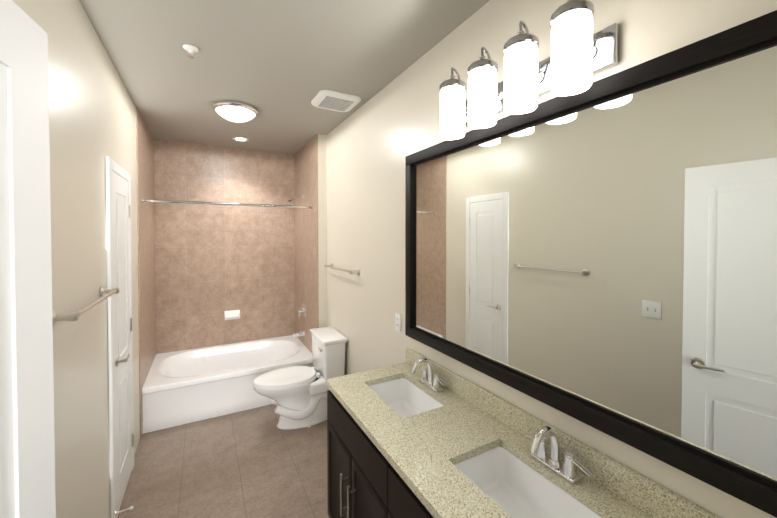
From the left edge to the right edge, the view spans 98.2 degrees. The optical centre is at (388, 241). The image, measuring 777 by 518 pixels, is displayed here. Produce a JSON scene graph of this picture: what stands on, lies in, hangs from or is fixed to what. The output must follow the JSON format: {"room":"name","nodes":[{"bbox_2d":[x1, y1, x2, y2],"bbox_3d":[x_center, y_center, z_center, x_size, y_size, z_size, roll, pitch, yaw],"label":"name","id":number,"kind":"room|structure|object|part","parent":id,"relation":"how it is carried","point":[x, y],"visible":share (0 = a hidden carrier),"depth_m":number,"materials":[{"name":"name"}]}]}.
{"room":"bathroom","nodes":[
{"label":"bathroom","id":0,"kind":"room"},
{"bbox_2d":[12,0,139,517],"bbox_3d":[-1.493,0.285,1.601,0.120,2.734,4.910,-1,1,-29],"label":"wall","id":1,"kind":"structure","parent":0,"point":[92,116],"depth_m":1.52,"materials":[{"name":"beige paint"}]},
{"bbox_2d":[0,0,55,517],"bbox_3d":[-0.533,0.631,0.243,0.152,2.068,0.917,0,1,-20],"label":"entry door","id":2,"kind":"structure","parent":1,"relation":"in","point":[27,465],"depth_m":0.60,"materials":[{"name":"white paint"}]},
{"bbox_2d":[52,286,119,325],"bbox_3d":[-1.328,0.269,1.508,0.078,0.060,0.730,-1,1,-29],"label":"towel rail","id":3,"kind":"object","parent":1,"relation":"attached to","point":[73,316],"visible":0.9,"depth_m":1.29,"materials":[{"name":"silver metal"}]},
{"bbox_2d":[105,156,133,517],"bbox_3d":[-1.685,0.580,2.190,0.100,2.124,0.620,-1,1,-29],"label":"closet door","id":4,"kind":"structure","parent":1,"relation":"in","point":[120,323],"depth_m":2.09,"materials":[{"name":"white paint"}]},
{"bbox_2d":[136,107,155,437],"bbox_3d":[-2.310,0.258,3.228,0.008,2.734,1.030,-1,1,-29],"label":"wall tile","id":5,"kind":"structure","parent":1,"relation":"attached to","point":[146,244],"depth_m":3.08,"materials":[{"name":"brown tile"}]},
{"bbox_2d":[142,197,311,210],"bbox_3d":[-1.504,-0.367,3.322,1.506,0.068,0.068,-1,1,-29],"label":"rail","id":6,"kind":"object","parent":5,"relation":"attached to","point":[216,203],"visible":0.98,"depth_m":3.25,"materials":[{"name":"silver metal"}]},
{"bbox_2d":[117,404,328,517],"bbox_3d":[-0.732,1.695,2.041,1.854,0.100,4.910,-1,1,-29],"label":"floor","id":7,"kind":"structure","parent":0,"point":[254,463],"depth_m":2.40,"materials":[{"name":"tile"}]},
{"bbox_2d":[142,335,313,433],"bbox_3d":[-1.656,1.425,3.631,1.504,0.383,0.965,-1,1,-29],"label":"bathtub","id":8,"kind":"object","parent":7,"relation":"on","point":[181,387],"visible":0.98,"depth_m":3.24,"materials":[{"name":"white ceramic"}]},
{"bbox_2d":[253,326,347,429],"bbox_3d":[-0.789,1.246,3.002,0.768,0.765,0.545,-1,1,-29],"label":"toilet","id":9,"kind":"object","parent":7,"relation":"on","point":[297,395],"visible":0.85,"depth_m":2.96,"materials":[{"name":"white ceramic"}]},
{"bbox_2d":[327,387,497,517],"bbox_3d":[0.313,1.235,1.199,0.576,0.850,1.828,-1,1,-29],"label":"bathroom vanity","id":10,"kind":"object","parent":7,"relation":"on","point":[362,483],"depth_m":1.43,"materials":[{"name":"black"}]},
{"bbox_2d":[326,363,653,517],"bbox_3d":[0.326,0.794,1.203,0.543,0.031,1.831,-1,1,-29],"label":"countertop","id":11,"kind":"structure","parent":10,"relation":"on","point":[440,484],"depth_m":1.25,"materials":[{"name":"beige stone"}]},
{"bbox_2d":[370,375,449,422],"bbox_3d":[0.078,0.870,1.724,0.268,0.162,0.427,-1,1,-29],"label":"sink","id":12,"kind":"object","parent":11,"relation":"in","point":[409,404],"depth_m":1.90,"materials":[{"name":"white ceramic"}]},
{"bbox_2d":[410,355,445,390],"bbox_3d":[0.183,0.691,1.778,0.148,0.155,0.249,-1,1,-29],"label":"faucet","id":13,"kind":"object","parent":11,"relation":"on","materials":[{"name":"silver metal"}]},
{"bbox_2d":[450,443,605,517],"bbox_3d":[0.428,0.880,1.083,0.268,0.162,0.427,-1,1,-29],"label":"sink","id":14,"kind":"object","parent":11,"relation":"in","point":[501,473],"depth_m":1.24,"materials":[{"name":"white ceramic"}]},
{"bbox_2d":[522,423,593,482],"bbox_3d":[0.534,0.702,1.138,0.148,0.155,0.249,-1,1,-29],"label":"faucet","id":15,"kind":"object","parent":11,"relation":"on","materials":[{"name":"silver metal"}]},
{"bbox_2d":[79,0,489,154],"bbox_3d":[-0.732,-1.139,1.993,1.854,0.100,4.910,-1,1,-29],"label":"ceiling","id":16,"kind":"structure","parent":0,"point":[278,65],"depth_m":1.97,"materials":[{"name":"grey paint"}]},
{"bbox_2d":[182,44,198,58],"bbox_3d":[-1.108,-1.059,1.886,0.080,0.054,0.080,-1,1,-29],"label":"sprinkler","id":17,"kind":"object","parent":16,"relation":"attached to","point":[190,49],"visible":1,"depth_m":1.87,"materials":[{"name":"white plastic"}]},
{"bbox_2d":[212,100,257,122],"bbox_3d":[-1.262,-1.048,2.782,0.344,0.105,0.344,-1,1,-29],"label":"ceiling light","id":18,"kind":"object","parent":16,"relation":"in","point":[215,105],"depth_m":2.69,"materials":[{"name":"white glass"}]},
{"bbox_3d":[-1.262,-1.031,2.782,0.306,0.071,0.306,-1,1,-29],"label":"ceiling light shade","id":19,"kind":"part","parent":18,"relation":"part of","materials":[{"name":"white glass"}]},
{"bbox_2d":[233,137,248,141],"bbox_3d":[-1.608,-1.113,3.663,0.164,0.006,0.164,-1,1,-29],"label":"recessed light","id":20,"kind":"object","parent":16,"relation":"in","point":[241,139],"visible":1,"depth_m":3.67,"materials":[{"name":"white plastic"}]},
{"bbox_2d":[311,90,360,111],"bbox_3d":[-0.410,-1.084,2.621,0.330,0.029,0.330,-1,1,-29],"label":"fan","id":21,"kind":"object","parent":16,"relation":"attached to","point":[334,100],"visible":1,"depth_m":2.56,"materials":[{"name":"white plastic"}]},
{"bbox_2d":[318,134,326,327],"bbox_3d":[-0.938,0.245,3.979,0.090,2.734,1.030,-1,1,-29],"label":"wall","id":22,"kind":"structure","parent":0,"point":[322,220],"depth_m":3.52,"materials":[{"name":"beige paint"}]},
{"bbox_2d":[294,134,318,353],"bbox_3d":[-0.981,0.245,3.956,0.008,2.734,1.029,-1,1,-29],"label":"wall tile","id":23,"kind":"structure","parent":22,"relation":"attached to","point":[306,225],"depth_m":3.86,"materials":[{"name":"brown tile"}]},
{"bbox_2d":[287,194,305,337],"bbox_3d":[-1.090,0.280,3.948,0.190,1.694,0.170,-1,1,-29],"label":"shower faucet set","id":24,"kind":"object","parent":23,"relation":"attached to","point":[302,310],"visible":0.94,"depth_m":3.95,"materials":[{"name":"silver metal"}]},
{"bbox_2d":[326,0,776,517],"bbox_3d":[0.028,0.271,2.433,0.120,2.734,4.910,-1,1,-29],"label":"wall","id":25,"kind":"structure","parent":0,"point":[372,143],"depth_m":1.99,"materials":[{"name":"beige paint"}]},
{"bbox_2d":[325,263,359,274],"bbox_3d":[-0.441,0.247,3.082,0.078,0.060,0.720,-1,1,-29],"label":"towel rail","id":26,"kind":"object","parent":25,"relation":"attached to","point":[357,271],"visible":1,"depth_m":2.91,"materials":[{"name":"silver metal"}]},
{"bbox_2d":[395,313,400,331],"bbox_3d":[0.062,0.536,2.240,0.009,0.116,0.072,-1,1,-29],"label":"wall outlet","id":27,"kind":"object","parent":25,"relation":"attached to","point":[397,322],"visible":1,"depth_m":2.23,"materials":[{"name":"white plastic"}]},
{"bbox_2d":[439,67,465,90],"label":"sconce","id":28,"kind":"object","parent":25,"relation":"attached to","point":[452,81],"depth_m":1.50,"materials":[{"name":"grey metal"}]},
{"bbox_2d":[467,47,497,75],"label":"sconce","id":29,"kind":"object","parent":25,"relation":"attached to","point":[483,62],"depth_m":1.33,"materials":[{"name":"grey metal"}]},
{"bbox_2d":[497,81,503,113],"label":"sconce","id":30,"kind":"object","parent":25,"relation":"attached to","point":[500,86],"depth_m":1.42,"materials":[{"name":"grey metal"}]},
{"bbox_2d":[503,21,538,54],"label":"sconce","id":31,"kind":"object","parent":25,"relation":"attached to","point":[520,37],"depth_m":1.17,"materials":[{"name":"grey metal"}]},
{"bbox_2d":[538,57,550,96],"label":"sconce","id":32,"kind":"object","parent":25,"relation":"attached to","point":[544,67],"depth_m":1.24,"materials":[{"name":"grey metal"}]},
{"bbox_2d":[406,347,720,517],"bbox_3d":[0.556,0.729,1.327,0.020,0.095,1.831,-1,1,-29],"label":"backsplash","id":33,"kind":"structure","parent":25,"relation":"attached to","point":[649,496],"depth_m":1.07,"materials":[{"name":"beige stone"}]},
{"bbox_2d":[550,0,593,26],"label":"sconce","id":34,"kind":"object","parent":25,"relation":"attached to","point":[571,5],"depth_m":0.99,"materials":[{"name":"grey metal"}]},
{"bbox_2d":[405,10,776,517],"bbox_3d":[0.548,0.041,1.314,0.036,1.110,1.785,-1,1,-29],"label":"mirror","id":35,"kind":"object","parent":25,"relation":"attached to","point":[600,255],"visible":1,"depth_m":0.99,"materials":[{"name":"brown wood"}]},
{"bbox_2d":[593,23,618,73],"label":"sconce","id":36,"kind":"object","parent":25,"relation":"attached to","point":[605,47],"depth_m":1.05,"materials":[{"name":"grey metal"}]},
{"bbox_3d":[-1.882,0.243,4.118,1.614,2.734,0.120,-1,1,-29],"label":"wall","id":37,"kind":"structure","parent":0,"visible":0},
{"bbox_2d":[154,139,294,353],"bbox_3d":[-1.891,0.244,4.040,1.508,2.734,0.008,-1,1,-29],"label":"wall tile","id":38,"kind":"structure","parent":37,"relation":"attached to","point":[213,263],"depth_m":3.98,"materials":[{"name":"brown tile"}]},
{"bbox_2d":[224,310,239,319],"bbox_3d":[-1.865,0.881,4.019,0.170,0.110,0.070,-1,1,-29],"label":"soap dish","id":39,"kind":"object","parent":38,"relation":"attached to","point":[231,314],"visible":1,"depth_m":4.02,"materials":[{"name":"white ceramic"}]}
]}

